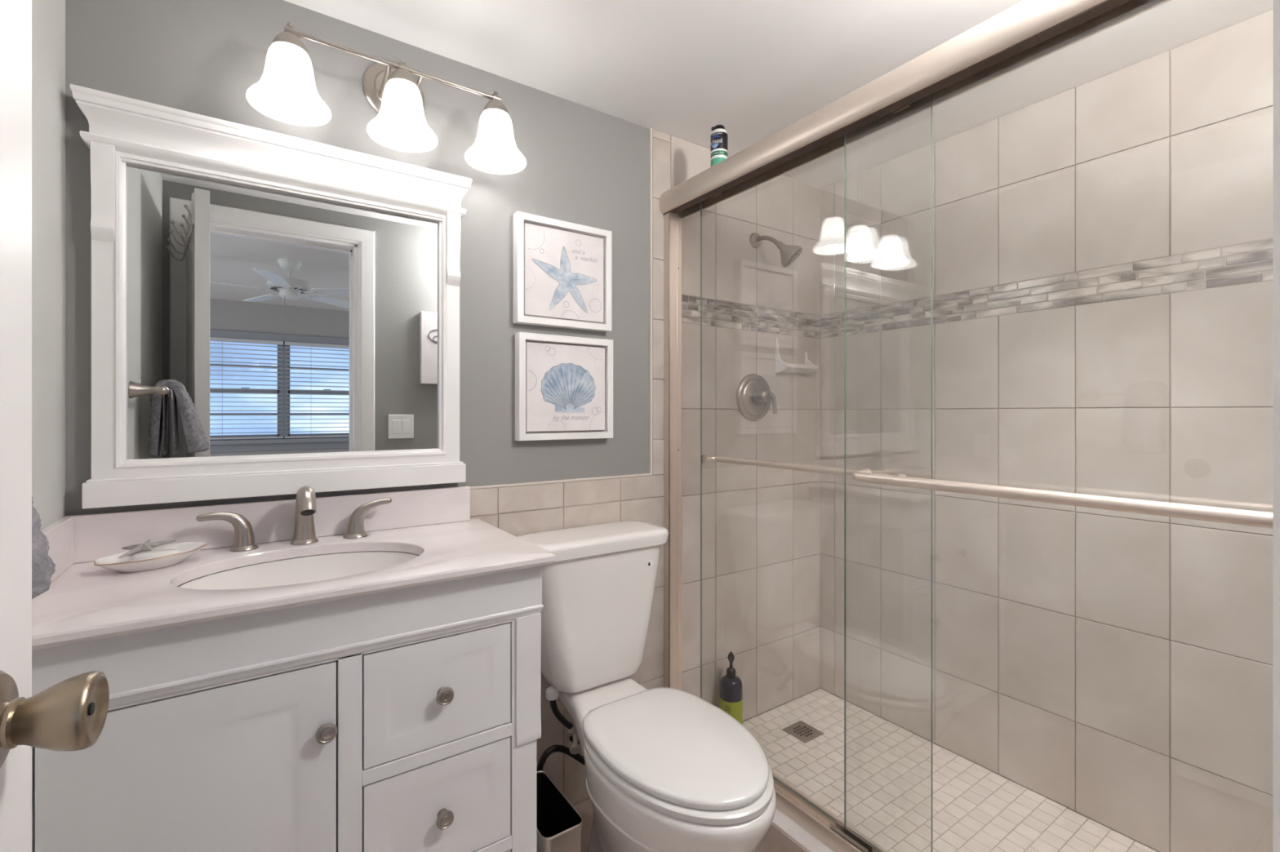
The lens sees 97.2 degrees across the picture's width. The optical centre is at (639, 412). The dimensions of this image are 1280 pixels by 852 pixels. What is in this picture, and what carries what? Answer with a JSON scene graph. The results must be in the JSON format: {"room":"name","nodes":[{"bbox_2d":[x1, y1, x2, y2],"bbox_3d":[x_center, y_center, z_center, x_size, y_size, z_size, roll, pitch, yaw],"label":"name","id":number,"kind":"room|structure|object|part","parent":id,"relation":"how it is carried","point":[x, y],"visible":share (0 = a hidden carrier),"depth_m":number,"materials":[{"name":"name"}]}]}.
{"room":"bathroom","nodes":[
{"label":"bathroom","id":0,"kind":"room"},
{"bbox_2d":[31,0,65,529],"bbox_3d":[-0.743,0.148,0.448,0.120,2.300,1.740,0,0,-35],"label":"wall","id":1,"kind":"structure","parent":0,"point":[48,16],"depth_m":1.01,"materials":[{"name":"grey paint"}]},
{"bbox_2d":[0,0,109,851],"bbox_3d":[-0.284,0.200,0.156,0.094,1.973,0.497,0,0,-28],"label":"door","id":2,"kind":"structure","parent":1,"relation":"in","point":[70,714],"depth_m":0.35,"materials":[{"name":"white paint"}]},
{"bbox_3d":[-0.344,0.179,0.334,0.035,0.043,0.043,0,0,-28],"label":"knob","id":3,"kind":"part","parent":2,"relation":"part of","materials":[{"name":"silver metal"}]},
{"bbox_3d":[-0.545,-0.068,0.347,0.090,0.052,0.462,0,0,-35],"label":"towel bar","id":4,"kind":"object","parent":1,"relation":"attached to","visible":0},
{"bbox_2d":[31,496,55,599],"bbox_3d":[-0.517,0.016,0.403,0.157,0.254,0.116,0,0,-35],"label":"bath towel","id":5,"kind":"object","parent":4,"relation":"hanging from","point":[43,566],"visible":0.26,"depth_m":0.41,"materials":[{"name":"grey fabric"}]},
{"bbox_2d":[65,0,820,804],"bbox_3d":[-0.183,0.148,1.813,2.451,2.300,0.128,0,0,-35],"label":"wall","id":6,"kind":"structure","parent":0,"point":[585,166],"depth_m":1.78,"materials":[{"name":"grey paint"}]},
{"bbox_2d":[65,485,470,564],"bbox_3d":[-0.785,0.246,1.309,0.785,0.092,0.016,0,0,-35],"label":"backsplash","id":7,"kind":"structure","parent":6,"relation":"attached to","point":[95,535],"depth_m":1.26,"materials":[{"name":"stone"}]},
{"bbox_2d":[70,84,471,508],"bbox_3d":[-0.775,-0.218,1.302,0.764,0.804,0.052,0,0,-35],"label":"vanity mirror","id":8,"kind":"object","parent":6,"relation":"attached to","point":[273,313],"visible":0.99,"depth_m":1.26,"materials":[{"name":"white wood"}]},
{"bbox_3d":[-0.775,-0.569,1.302,0.764,0.102,0.052,0,0,-35],"label":"crown moulding","id":9,"kind":"part","parent":8,"relation":"part of","materials":[{"name":"white paint"}]},
{"bbox_2d":[126,164,438,459],"bbox_3d":[-0.786,-0.204,1.319,0.658,0.635,0.012,0,0,-35],"label":"mirror glass","id":10,"kind":"object","parent":8,"relation":"on","point":[262,322],"depth_m":1.28,"materials":[{"name":"clear mirror"}]},
{"bbox_2d":[245,22,526,174],"bbox_3d":[-0.573,-0.766,1.349,0.606,0.241,0.206,0,0,-35],"label":"vanity light","id":11,"kind":"object","parent":6,"relation":"attached to","point":[286,92],"visible":1,"depth_m":1.29,"materials":[{"name":"white glass"}]},
{"bbox_3d":[-0.744,-0.710,1.200,0.154,0.128,0.154,0,0,-35],"label":"lamp shade","id":12,"kind":"part","parent":11,"relation":"part of","materials":[{"name":"white glass"}]},
{"bbox_3d":[-0.744,-0.690,1.200,0.057,0.066,0.057,0,0,-35],"label":"bulb","id":13,"kind":"part","parent":11,"relation":"part of","materials":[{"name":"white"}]},
{"bbox_3d":[-0.615,-0.798,1.360,0.010,0.033,0.120,0,0,-35],"label":"support arm","id":14,"kind":"part","parent":11,"relation":"part of","materials":[{"name":"silver metal"}]},
{"bbox_3d":[-0.620,-0.814,1.429,0.146,0.146,0.022,0,0,-35],"label":"plate","id":15,"kind":"part","parent":11,"relation":"part of","materials":[{"name":"silver metal"}]},
{"bbox_3d":[-0.558,-0.710,1.328,0.154,0.128,0.154,0,0,-35],"label":"lamp shade","id":16,"kind":"part","parent":11,"relation":"part of","materials":[{"name":"white glass"}]},
{"bbox_3d":[-0.558,-0.690,1.328,0.057,0.066,0.057,0,0,-35],"label":"bulb","id":17,"kind":"part","parent":11,"relation":"part of","materials":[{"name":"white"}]},
{"bbox_3d":[-0.556,-0.798,1.400,0.010,0.033,0.120,0,0,-35],"label":"support arm","id":18,"kind":"part","parent":11,"relation":"part of","materials":[{"name":"silver metal"}]},
{"bbox_3d":[-0.372,-0.710,1.456,0.154,0.128,0.154,0,0,-35],"label":"lamp shade","id":19,"kind":"part","parent":11,"relation":"part of","materials":[{"name":"white glass"}]},
{"bbox_3d":[-0.372,-0.690,1.456,0.057,0.066,0.057,0,0,-35],"label":"bulb","id":20,"kind":"part","parent":11,"relation":"part of","materials":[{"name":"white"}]},
{"bbox_2d":[470,128,652,489],"bbox_3d":[-0.215,-0.371,1.718,0.620,1.162,0.010,0,0,-35],"label":"trim","id":21,"kind":"structure","parent":6,"relation":"attached to","point":[651,129],"depth_m":1.89,"materials":[{"name":"beige tile"}]},
{"bbox_2d":[512,211,611,332],"bbox_3d":[-0.226,-0.412,1.693,0.312,0.312,0.034,0,0,-35],"label":"framed picture","id":22,"kind":"object","parent":6,"relation":"attached to","point":[562,270],"visible":1,"depth_m":1.68,"materials":[{"name":"white paper"}]},
{"bbox_2d":[515,332,613,440],"bbox_3d":[-0.222,-0.074,1.696,0.312,0.308,0.034,0,0,-35],"label":"framed picture","id":23,"kind":"object","parent":6,"relation":"attached to","point":[564,384],"visible":1,"depth_m":1.68,"materials":[{"name":"white paper"}]},
{"bbox_2d":[681,294,820,338],"bbox_3d":[0.434,-0.361,2.163,0.798,0.100,0.005,0,0,-35],"label":"trim","id":24,"kind":"structure","parent":6,"relation":"attached to","point":[715,313],"depth_m":2.14,"materials":[{"name":"beige tile"}]},
{"bbox_2d":[736,373,777,421],"bbox_3d":[0.457,-0.058,2.128,0.180,0.180,0.080,0,0,-35],"label":"shower valve","id":25,"kind":"object","parent":6,"relation":"attached to","point":[754,397],"visible":1,"depth_m":2.13,"materials":[{"name":"silver metal"}]},
{"bbox_3d":[0.496,-0.037,2.122,0.044,0.085,0.022,0,0,-9],"label":"lever","id":26,"kind":"part","parent":25,"relation":"part of","materials":[{"name":"silver metal"}]},
{"bbox_2d":[749,232,802,267],"bbox_3d":[0.518,-0.614,2.114,0.194,0.153,0.092,0,0,44],"label":"showerhead","id":27,"kind":"object","parent":6,"relation":"attached to","point":[788,253],"visible":1,"depth_m":2.07,"materials":[{"name":"silver metal"}]},
{"bbox_3d":[0.478,-0.643,2.122,0.023,0.052,0.108,0,0,-43],"label":"arm","id":28,"kind":"part","parent":27,"relation":"part of","materials":[{"name":"silver metal"}]},
{"bbox_2d":[754,808,834,851],"bbox_3d":[0.523,1.128,1.321,0.135,0.140,1.500,0,0,-35],"label":"trim","id":29,"kind":"structure","parent":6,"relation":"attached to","point":[784,834],"depth_m":1.44,"materials":[{"name":"beige tile"}]},
{"bbox_2d":[774,337,817,375],"bbox_3d":[0.627,-0.226,2.257,0.190,0.144,0.061,0,0,-35],"label":"soap holder","id":30,"kind":"object","parent":6,"relation":"attached to","point":[780,366],"visible":1,"depth_m":2.23,"materials":[{"name":"white ceramic"}]},
{"bbox_2d":[700,93,932,851],"bbox_3d":[0.438,0.162,1.552,0.063,1.737,0.764,0,0,-35],"label":"shower door","id":31,"kind":"structure","parent":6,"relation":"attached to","point":[704,459],"depth_m":1.76,"materials":[{"name":"grey metal"}]},
{"bbox_2d":[702,454,707,463],"bbox_3d":[0.210,0.152,1.842,0.005,0.028,0.028,0,0,-35],"label":"washer","id":32,"kind":"object","parent":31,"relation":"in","point":[704,458],"depth_m":1.84,"materials":[{"name":"silver metal"}]},
{"bbox_2d":[889,472,900,475],"bbox_3d":[0.586,0.152,1.298,0.005,0.028,0.028,0,0,-35],"label":"washer","id":33,"kind":"object","parent":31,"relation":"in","point":[894,473],"depth_m":1.29,"materials":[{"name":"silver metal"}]},
{"bbox_2d":[659,0,1171,851],"bbox_3d":[0.529,0.152,1.325,0.104,1.814,1.483,0,0,-35],"label":"shower door frame","id":34,"kind":"object","parent":6,"relation":"attached to","point":[1028,32],"visible":0.77,"depth_m":1.37,"materials":[{"name":"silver metal"}]},
{"bbox_2d":[710,124,728,167],"bbox_3d":[0.244,-0.821,1.744,0.054,0.130,0.053,0,0,-35],"label":"can","id":35,"kind":"object","parent":34,"relation":"on","point":[719,136],"visible":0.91,"depth_m":1.72,"materials":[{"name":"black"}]},
{"bbox_2d":[844,134,1273,833],"bbox_3d":[0.698,0.162,1.025,0.064,1.737,0.791,0,0,-35],"label":"shower door","id":36,"kind":"structure","parent":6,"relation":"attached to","point":[1216,514],"depth_m":0.97,"materials":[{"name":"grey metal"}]},
{"bbox_3d":[0.721,0.162,1.041,0.006,1.737,0.791,0,0,-35],"label":"glass","id":37,"kind":"part","parent":36,"relation":"part of","materials":[{"name":"grey"}]},
{"bbox_2d":[860,468,871,473],"bbox_3d":[0.526,0.145,1.314,0.005,0.031,0.031,0,0,-35],"label":"washer","id":38,"kind":"object","parent":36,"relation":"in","point":[865,470],"depth_m":1.31,"materials":[{"name":"silver metal"}]},
{"bbox_2d":[573,798,592,851],"bbox_3d":[-0.073,1.200,0.833,1.417,0.004,1.612,0,0,-35],"label":"floor","id":39,"kind":"structure","parent":0,"point":[584,807],"depth_m":1.66,"materials":[{"name":"tile"}]},
{"bbox_2d":[31,551,543,851],"bbox_3d":[-0.651,0.756,1.135,0.798,0.884,0.452,0,0,-35],"label":"vanity cabinet","id":40,"kind":"object","parent":39,"relation":"on","point":[408,719],"visible":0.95,"depth_m":0.96,"materials":[{"name":"white paint"}]},
{"bbox_3d":[-0.680,0.763,0.880,0.364,0.664,0.018,0,0,-35],"label":"door","id":41,"kind":"part","parent":40,"relation":"part of","materials":[{"name":"white paint"}]},
{"bbox_2d":[31,485,555,650],"bbox_3d":[-0.644,0.257,1.130,0.816,0.114,0.470,0,0,-35],"label":"countertop","id":42,"kind":"structure","parent":40,"relation":"on","point":[84,601],"depth_m":1.11,"materials":[{"name":"stone"}]},
{"bbox_2d":[93,542,208,573],"bbox_3d":[-0.922,0.277,1.070,0.165,0.033,0.126,0,0,-35],"label":"soap dish","id":43,"kind":"object","parent":42,"relation":"on","point":[124,564],"visible":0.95,"depth_m":1.05,"materials":[{"name":"white ceramic"}]},
{"bbox_2d":[118,539,176,558],"bbox_3d":[-0.957,0.262,1.100,0.083,0.022,0.052,0,0,-35],"label":"starfish ornament","id":44,"kind":"object","parent":43,"relation":"on","point":[146,546],"visible":0.99,"depth_m":1.09,"materials":[{"name":"white ceramic"}]},
{"bbox_2d":[130,549,180,561],"bbox_3d":[-0.916,0.271,1.069,0.072,0.017,0.048,0,0,-35],"label":"soap bar","id":45,"kind":"object","parent":43,"relation":"in","point":[153,553],"visible":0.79,"depth_m":1.05,"materials":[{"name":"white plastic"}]},
{"bbox_2d":[195,486,391,551],"bbox_3d":[-0.739,0.227,1.238,0.373,0.130,0.123,0,0,-35],"label":"faucet","id":46,"kind":"object","parent":42,"relation":"on","point":[304,533],"visible":1,"depth_m":1.22,"materials":[{"name":"silver metal"}]},
{"bbox_3d":[-0.869,0.250,1.191,0.106,0.084,0.051,0,0,-35],"label":"handle","id":47,"kind":"part","parent":46,"relation":"part of","materials":[{"name":"silver metal"}]},
{"bbox_3d":[-0.735,0.227,1.241,0.054,0.130,0.123,0,0,-35],"label":"spout","id":48,"kind":"part","parent":46,"relation":"part of","materials":[{"name":"silver metal"}]},
{"bbox_3d":[-0.648,0.249,1.344,0.103,0.086,0.051,0,0,-35],"label":"handle","id":49,"kind":"part","parent":46,"relation":"part of","materials":[{"name":"silver metal"}]},
{"bbox_2d":[179,551,417,590],"bbox_3d":[-0.647,0.387,1.107,0.442,0.143,0.324,0,0,-35],"label":"sink basin","id":50,"kind":"object","parent":42,"relation":"in","point":[321,567],"visible":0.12,"depth_m":1.22,"materials":[{"name":"white ceramic"}]},
{"bbox_3d":[-0.533,0.541,0.958,0.033,0.033,0.027,0,0,-35],"label":"knob","id":51,"kind":"part","parent":40,"relation":"part of","materials":[{"name":"grey metal"}]},
{"bbox_3d":[-0.382,0.764,1.085,0.272,0.200,0.018,0,0,-35],"label":"drawer","id":52,"kind":"part","parent":40,"relation":"part of","materials":[{"name":"white paint"}]},
{"bbox_3d":[-0.382,0.532,1.085,0.272,0.201,0.018,0,0,-35],"label":"drawer","id":53,"kind":"part","parent":40,"relation":"part of","materials":[{"name":"white paint"}]},
{"bbox_3d":[-0.371,0.767,1.069,0.033,0.033,0.027,0,0,-35],"label":"knob","id":54,"kind":"part","parent":40,"relation":"part of","materials":[{"name":"grey metal"}]},
{"bbox_3d":[-0.371,0.534,1.069,0.033,0.033,0.027,0,0,-35],"label":"knob","id":55,"kind":"part","parent":40,"relation":"part of","materials":[{"name":"grey metal"}]},
{"bbox_2d":[536,770,583,851],"bbox_3d":[-0.226,1.057,1.329,0.106,0.283,0.230,0,0,-35],"label":"trash can","id":56,"kind":"object","parent":39,"relation":"on","point":[559,824],"visible":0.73,"depth_m":1.36,"materials":[{"name":"silver metal"}]},
{"bbox_2d":[536,744,585,771],"bbox_3d":[-0.212,1.059,1.589,0.201,0.278,0.051,0,0,-25],"label":"hose","id":57,"kind":"object","parent":39,"relation":"on","point":[557,748],"visible":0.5,"depth_m":1.56,"materials":[{"name":"black rubber"}]},
{"bbox_2d":[516,520,776,851],"bbox_3d":[0.022,0.772,1.410,0.452,0.852,0.744,0,0,-35],"label":"toilet","id":58,"kind":"object","parent":39,"relation":"on","point":[668,770],"visible":0.94,"depth_m":1.38,"materials":[{"name":"white ceramic"}]},
{"bbox_2d":[546,686,581,754],"bbox_3d":[-0.189,0.880,1.621,0.103,0.232,0.178,0,0,18],"label":"supply hose","id":59,"kind":"object","parent":58,"relation":"attached to","point":[552,694],"visible":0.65,"depth_m":1.56,"materials":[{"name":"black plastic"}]},
{"bbox_3d":[-0.133,0.368,1.636,0.452,0.044,0.196,0,0,-35],"label":"tank lid","id":60,"kind":"part","parent":58,"relation":"part of","materials":[{"name":"white ceramic"}]},
{"bbox_3d":[-0.136,0.576,1.640,0.412,0.385,0.174,0,0,-35],"label":"tank","id":61,"kind":"part","parent":58,"relation":"part of","materials":[{"name":"white ceramic"}]},
{"bbox_3d":[0.090,0.766,1.312,0.354,0.023,0.471,0,0,-35],"label":"seat lid","id":62,"kind":"part","parent":58,"relation":"part of","materials":[{"name":"white plastic"}]},
{"bbox_3d":[0.068,0.999,1.344,0.368,0.398,0.584,0,0,-35],"label":"bowl","id":63,"kind":"part","parent":58,"relation":"part of","materials":[{"name":"white ceramic"}]},
{"bbox_2d":[283,0,1273,187],"bbox_3d":[0.246,-1.002,1.129,2.521,0.100,1.740,0,0,-35],"label":"ceiling","id":64,"kind":"structure","parent":0,"point":[682,69],"depth_m":1.48,"materials":[{"name":"white paint"}]},
{"bbox_2d":[742,688,1158,851],"bbox_3d":[0.866,1.187,1.557,0.787,0.042,1.500,0,0,-35],"label":"floor","id":65,"kind":"structure","parent":0,"point":[975,808],"depth_m":1.74,"materials":[{"name":"beige tile"}]},
{"bbox_2d":[720,651,742,724],"bbox_3d":[0.326,1.010,2.019,0.081,0.312,0.081,0,0,-35],"label":"pump bottle","id":66,"kind":"object","parent":65,"relation":"on","point":[731,685],"visible":0.77,"depth_m":1.99,"materials":[{"name":"black"}]},
{"bbox_2d":[782,720,823,743],"bbox_3d":[0.596,1.165,2.062,0.104,0.005,0.104,0,0,-35],"label":"floor drain","id":67,"kind":"object","parent":65,"relation":"on","point":[804,732],"visible":1,"depth_m":2.06,"materials":[{"name":"silver metal"}]},
{"bbox_2d":[819,9,1273,851],"bbox_3d":[1.234,0.148,1.811,0.120,2.300,1.740,0,0,-35],"label":"wall","id":68,"kind":"structure","parent":0,"point":[1115,668],"depth_m":1.64,"materials":[{"name":"beige tile"}]},
{"bbox_2d":[820,238,1273,338],"bbox_3d":[1.187,-0.361,1.778,0.006,0.100,1.493,0,0,-35],"label":"trim","id":69,"kind":"structure","parent":68,"relation":"attached to","point":[1249,263],"depth_m":1.64,"materials":[{"name":"beige tile"}]},
{"bbox_3d":[0.706,0.148,0.463,2.381,2.300,0.120,0,0,-35],"label":"wall","id":70,"kind":"structure","parent":0,"visible":0},
{"bbox_2d":[1273,0,1279,851],"bbox_3d":[0.065,0.158,0.104,0.772,2.081,0.017,0,0,-35],"label":"trim","id":71,"kind":"structure","parent":70,"relation":"attached to","point":[1276,2],"depth_m":0.29,"materials":[{"name":"white paint"}]}
]}

